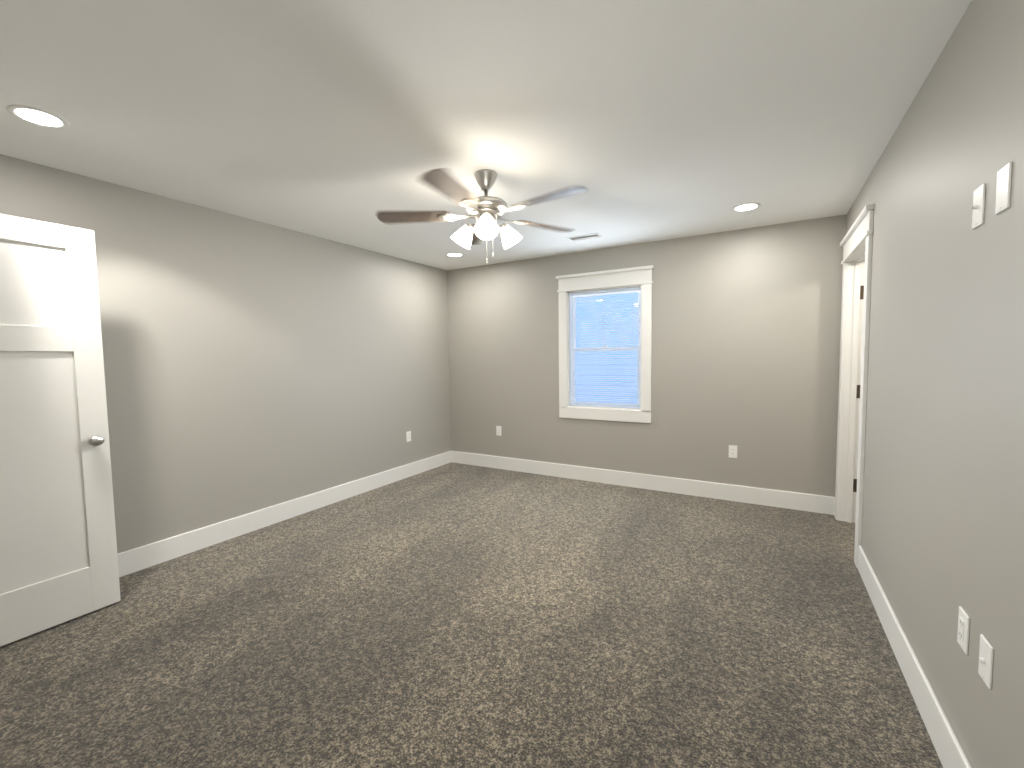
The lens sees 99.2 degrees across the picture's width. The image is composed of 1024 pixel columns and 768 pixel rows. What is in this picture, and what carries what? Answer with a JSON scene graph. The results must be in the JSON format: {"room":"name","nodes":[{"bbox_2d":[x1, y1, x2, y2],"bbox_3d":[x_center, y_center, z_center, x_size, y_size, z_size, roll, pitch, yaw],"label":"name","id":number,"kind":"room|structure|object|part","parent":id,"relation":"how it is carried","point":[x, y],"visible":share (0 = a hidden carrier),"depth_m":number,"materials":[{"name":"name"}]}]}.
{"room":"empty bedroom","nodes":[
{"label":"empty bedroom","id":0,"kind":"room"},
{"bbox_2d":[0,154,450,553],"bbox_3d":[-2.239,-0.044,3.202,0.120,2.440,5.766,1,4,30],"label":"wall","id":1,"kind":"structure","parent":0,"point":[250,365],"depth_m":3.33,"materials":[{"name":"paint"}]},
{"bbox_2d":[117,451,451,576],"bbox_3d":[-1.894,1.067,3.705,0.015,0.150,4.446,1,4,30],"label":"baseboard","id":2,"kind":"structure","parent":1,"relation":"attached to","point":[146,556],"depth_m":3.46,"materials":[{"name":"white wood"}]},
{"bbox_2d":[406,431,410,441],"bbox_3d":[-1.171,0.595,4.940,0.009,0.115,0.070,1,4,30],"label":"electrical outlet","id":3,"kind":"object","parent":1,"relation":"attached to","point":[408,436],"visible":1,"depth_m":4.93,"materials":[{"name":"white plastic"}]},
{"bbox_2d":[0,462,942,767],"bbox_3d":[0.288,1.280,1.826,5.923,0.100,5.766,1,4,30],"label":"floor","id":4,"kind":"structure","parent":0,"point":[452,614],"depth_m":2.02,"materials":[{"name":"grey carpet"}]},
{"bbox_2d":[0,0,971,270],"bbox_3d":[0.254,-1.255,1.669,5.923,0.100,5.766,1,4,30],"label":"ceiling","id":5,"kind":"structure","parent":0,"point":[640,120],"depth_m":1.90,"materials":[{"name":"white paint"}]},
{"bbox_2d":[6,104,69,128],"bbox_3d":[-2.108,-1.187,1.942,0.194,0.008,0.194,1,4,30],"label":"recessed light","id":6,"kind":"object","parent":5,"relation":"in","point":[37,116],"visible":1,"depth_m":1.93,"materials":[{"name":"white"}]},
{"bbox_2d":[446,252,463,256],"bbox_3d":[-0.610,-1.375,4.638,0.194,0.008,0.194,1,4,30],"label":"recessed light","id":7,"kind":"object","parent":5,"relation":"in","point":[453,254],"visible":0.98,"depth_m":4.62,"materials":[{"name":"white"}]},
{"bbox_2d":[376,168,586,263],"bbox_3d":[-0.140,-0.989,2.592,1.259,0.535,1.265,1,4,30],"label":"fan","id":8,"kind":"object","parent":5,"relation":"hanging from","point":[486,211],"visible":1,"depth_m":2.56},
{"label":"blade","id":9,"kind":"part","parent":8,"relation":"part of","materials":[{"name":"brown wood"}]},
{"label":"blade","id":10,"kind":"part","parent":8,"relation":"part of","materials":[{"name":"brown wood"}]},
{"bbox_3d":[-0.291,-0.926,2.702,0.136,0.120,0.136,41,20,19],"label":"lamp shade","id":11,"kind":"part","parent":8,"relation":"part of","materials":[{"name":"white glass"}]},
{"bbox_3d":[-0.275,-1.043,3.048,0.144,0.006,0.450,10,1,-16],"label":"blade","id":12,"kind":"part","parent":8,"relation":"part of","materials":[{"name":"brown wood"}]},
{"bbox_3d":[-0.230,-0.967,2.668,0.071,0.022,0.018,1,4,30],"label":"arm","id":13,"kind":"part","parent":8,"relation":"part of"},
{"bbox_3d":[-0.145,-0.914,2.477,0.136,0.120,0.136,-1,-34,-3],"label":"lamp shade","id":14,"kind":"part","parent":8,"relation":"part of","materials":[{"name":"white glass"}]},
{"bbox_3d":[-0.145,-0.916,2.479,0.052,0.090,0.052,-1,-34,-3],"label":"bulb","id":15,"kind":"part","parent":8,"relation":"part of","materials":[{"name":"white glass"}]},
{"bbox_3d":[-0.155,-1.069,2.623,0.254,0.086,0.254,1,4,30],"label":"motor","id":16,"kind":"part","parent":8,"relation":"part of","materials":[{"name":"silver metal"}]},
{"bbox_3d":[-0.151,-0.840,2.614,0.012,0.235,0.011,1,4,30],"label":"chain","id":17,"kind":"part","parent":8,"relation":"part of","materials":[{"name":"white metal"}]},
{"bbox_3d":[-0.117,-0.861,2.629,0.012,0.195,0.011,1,4,30],"label":"chain","id":18,"kind":"part","parent":8,"relation":"part of","materials":[{"name":"white metal"}]},
{"bbox_3d":[-0.023,-0.930,2.716,0.136,0.120,0.136,-45,24,-23],"label":"lamp shade","id":19,"kind":"part","parent":8,"relation":"part of","materials":[{"name":"white glass"}]},
{"bbox_3d":[0.211,-1.039,2.870,0.450,0.006,0.144,-3,15,-34],"label":"blade","id":20,"kind":"part","parent":8,"relation":"part of","materials":[{"name":"brown wood"}]},
{"label":"blade","id":21,"kind":"part","parent":8,"relation":"part of","materials":[{"name":"brown wood"}]},
{"bbox_2d":[567,233,602,241],"bbox_3d":[0.674,-1.353,4.021,0.300,0.010,0.150,1,4,30],"label":"ceiling vent","id":22,"kind":"object","parent":5,"relation":"in","point":[585,237],"visible":1,"depth_m":4.01,"materials":[{"name":"white metal"}]},
{"bbox_2d":[732,202,760,211],"bbox_3d":[1.751,-1.321,3.258,0.194,0.008,0.194,1,4,30],"label":"recessed light","id":23,"kind":"object","parent":5,"relation":"in","point":[744,207],"visible":1,"depth_m":3.25,"materials":[{"name":"white"}]},
{"bbox_2d":[447,214,846,496],"bbox_3d":[1.739,-0.157,4.153,5.803,2.440,0.120,1,4,30],"label":"wall","id":24,"kind":"structure","parent":0,"point":[746,328],"depth_m":4.09,"materials":[{"name":"paint"}]},
{"bbox_2d":[496,426,500,435],"bbox_3d":[-0.159,0.563,5.232,0.070,0.115,0.009,1,4,30],"label":"electrical outlet","id":25,"kind":"object","parent":24,"relation":"attached to","point":[498,430],"visible":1,"depth_m":5.23,"materials":[{"name":"white plastic"}]},
{"bbox_2d":[556,265,653,422],"bbox_3d":[0.965,-0.392,4.559,1.030,1.539,0.157,1,4,30],"label":"window","id":26,"kind":"structure","parent":24,"relation":"in","point":[640,275],"depth_m":4.50,"materials":[{"name":"white wood"}]},
{"bbox_2d":[567,285,641,409],"bbox_3d":[0.977,-0.368,4.580,0.806,1.260,0.122,1,4,30],"label":"liner","id":27,"kind":"object","parent":26,"relation":"attached to","point":[569,349],"visible":0.42,"depth_m":4.69,"materials":[{"name":"white"}]},
{"bbox_2d":[569,286,640,408],"bbox_3d":[0.957,-0.367,4.546,0.762,1.218,0.046,1,4,30],"label":"window blinds","id":28,"kind":"object","parent":26,"relation":"attached to","point":[603,326],"visible":0.9,"depth_m":4.53,"materials":[{"name":"plastic"}]},
{"bbox_3d":[0.985,-0.084,4.605,0.730,0.612,0.026,1,4,30],"label":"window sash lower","id":29,"kind":"part","parent":26,"relation":"part of","materials":[{"name":"clear glass"}]},
{"bbox_3d":[0.992,-0.656,4.596,0.730,0.612,0.026,1,4,30],"label":"window sash upper","id":30,"kind":"part","parent":26,"relation":"part of","materials":[{"name":"clear glass"}]},
{"bbox_3d":[0.985,-0.084,4.605,0.688,0.570,0.004,1,4,30],"label":"sash glass","id":31,"kind":"part","parent":26,"relation":"part of","materials":[{"name":"glass"}]},
{"bbox_3d":[0.992,-0.656,4.596,0.688,0.570,0.004,1,4,30],"label":"sash glass","id":32,"kind":"part","parent":26,"relation":"part of","materials":[{"name":"glass"}]},
{"bbox_2d":[451,451,834,514],"bbox_3d":[0.950,0.973,4.612,3.992,0.150,0.015,1,4,30],"label":"baseboard","id":33,"kind":"structure","parent":24,"relation":"attached to","point":[787,499],"depth_m":4.29,"materials":[{"name":"white wood"}]},
{"bbox_2d":[729,445,736,457],"bbox_3d":[2.015,0.617,3.972,0.070,0.115,0.009,1,4,30],"label":"electrical outlet","id":34,"kind":"object","parent":24,"relation":"attached to","point":[732,451],"visible":1,"depth_m":3.97,"materials":[{"name":"white plastic"}]},
{"bbox_2d":[846,0,1023,767],"bbox_3d":[1.615,0.004,1.591,0.120,2.440,4.446,1,4,30],"label":"wall","id":35,"kind":"structure","parent":0,"point":[942,541],"depth_m":1.41,"materials":[{"name":"paint"}]},
{"bbox_2d":[835,204,874,567],"bbox_3d":[2.446,0.015,3.046,0.182,2.215,1.044,1,4,30],"label":"door frame","id":36,"kind":"structure","parent":35,"relation":"attached to","point":[852,373],"depth_m":3.37,"materials":[{"name":"white wood"}]},
{"bbox_2d":[853,286,863,491],"bbox_3d":[2.697,0.050,3.365,0.053,1.604,0.012,1,4,30],"label":"door hinges","id":37,"kind":"structure","parent":36,"relation":"attached to","point":[858,389],"depth_m":3.38,"materials":[{"name":"grey metal"}]},
{"bbox_2d":[858,545,971,767],"bbox_3d":[1.308,1.177,1.242,0.015,0.150,3.395,1,4,30],"label":"baseboard","id":38,"kind":"structure","parent":35,"relation":"attached to","point":[947,746],"depth_m":1.67,"materials":[{"name":"white wood"}]},
{"bbox_2d":[957,606,969,654],"bbox_3d":[1.367,0.745,1.320,0.009,0.115,0.070,1,4,30],"label":"electrical outlet","id":39,"kind":"object","parent":35,"relation":"attached to","point":[963,629],"visible":0.98,"depth_m":1.31,"materials":[{"name":"white plastic"}]},
{"bbox_2d":[972,183,985,229],"bbox_3d":[1.372,-0.522,1.287,0.016,0.115,0.070,1,4,30],"label":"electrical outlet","id":40,"kind":"object","parent":35,"relation":"attached to","point":[978,207],"visible":1,"depth_m":1.28,"materials":[{"name":"white plastic"}]},
{"bbox_2d":[978,634,993,689],"bbox_3d":[1.286,0.755,1.188,0.016,0.115,0.070,1,4,30],"label":"electrical outlet","id":41,"kind":"object","parent":35,"relation":"attached to","point":[986,656],"visible":1,"depth_m":1.18,"materials":[{"name":"white plastic"}]},
{"bbox_2d":[995,162,1011,214],"bbox_3d":[1.298,-0.515,1.151,0.007,0.115,0.070,1,4,30],"label":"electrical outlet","id":42,"kind":"object","parent":35,"relation":"attached to","point":[1003,187],"visible":1,"depth_m":1.14,"materials":[{"name":"white plastic"}]},
{"label":"outside","id":43,"kind":"structure","parent":0,"visible":0},
{"bbox_2d":[575,293,637,403],"bbox_3d":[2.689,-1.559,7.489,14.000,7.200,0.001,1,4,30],"label":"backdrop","id":44,"kind":"structure","parent":43,"point":[587,304],"depth_m":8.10,"materials":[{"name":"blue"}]},
{"bbox_3d":[-2.347,0.268,1.267,0.940,2.060,0.124,1,4,30],"label":"door frame","id":45,"kind":"structure","parent":0,"visible":0},
{"bbox_2d":[0,214,120,646],"bbox_3d":[-2.450,0.227,1.986,0.138,2.030,0.924,1,4,30],"label":"entry door","id":46,"kind":"structure","parent":45,"relation":"attached to","point":[58,556],"depth_m":2.19,"materials":[{"name":"painted wood"},{"name":"brushed nickel"}]}
]}

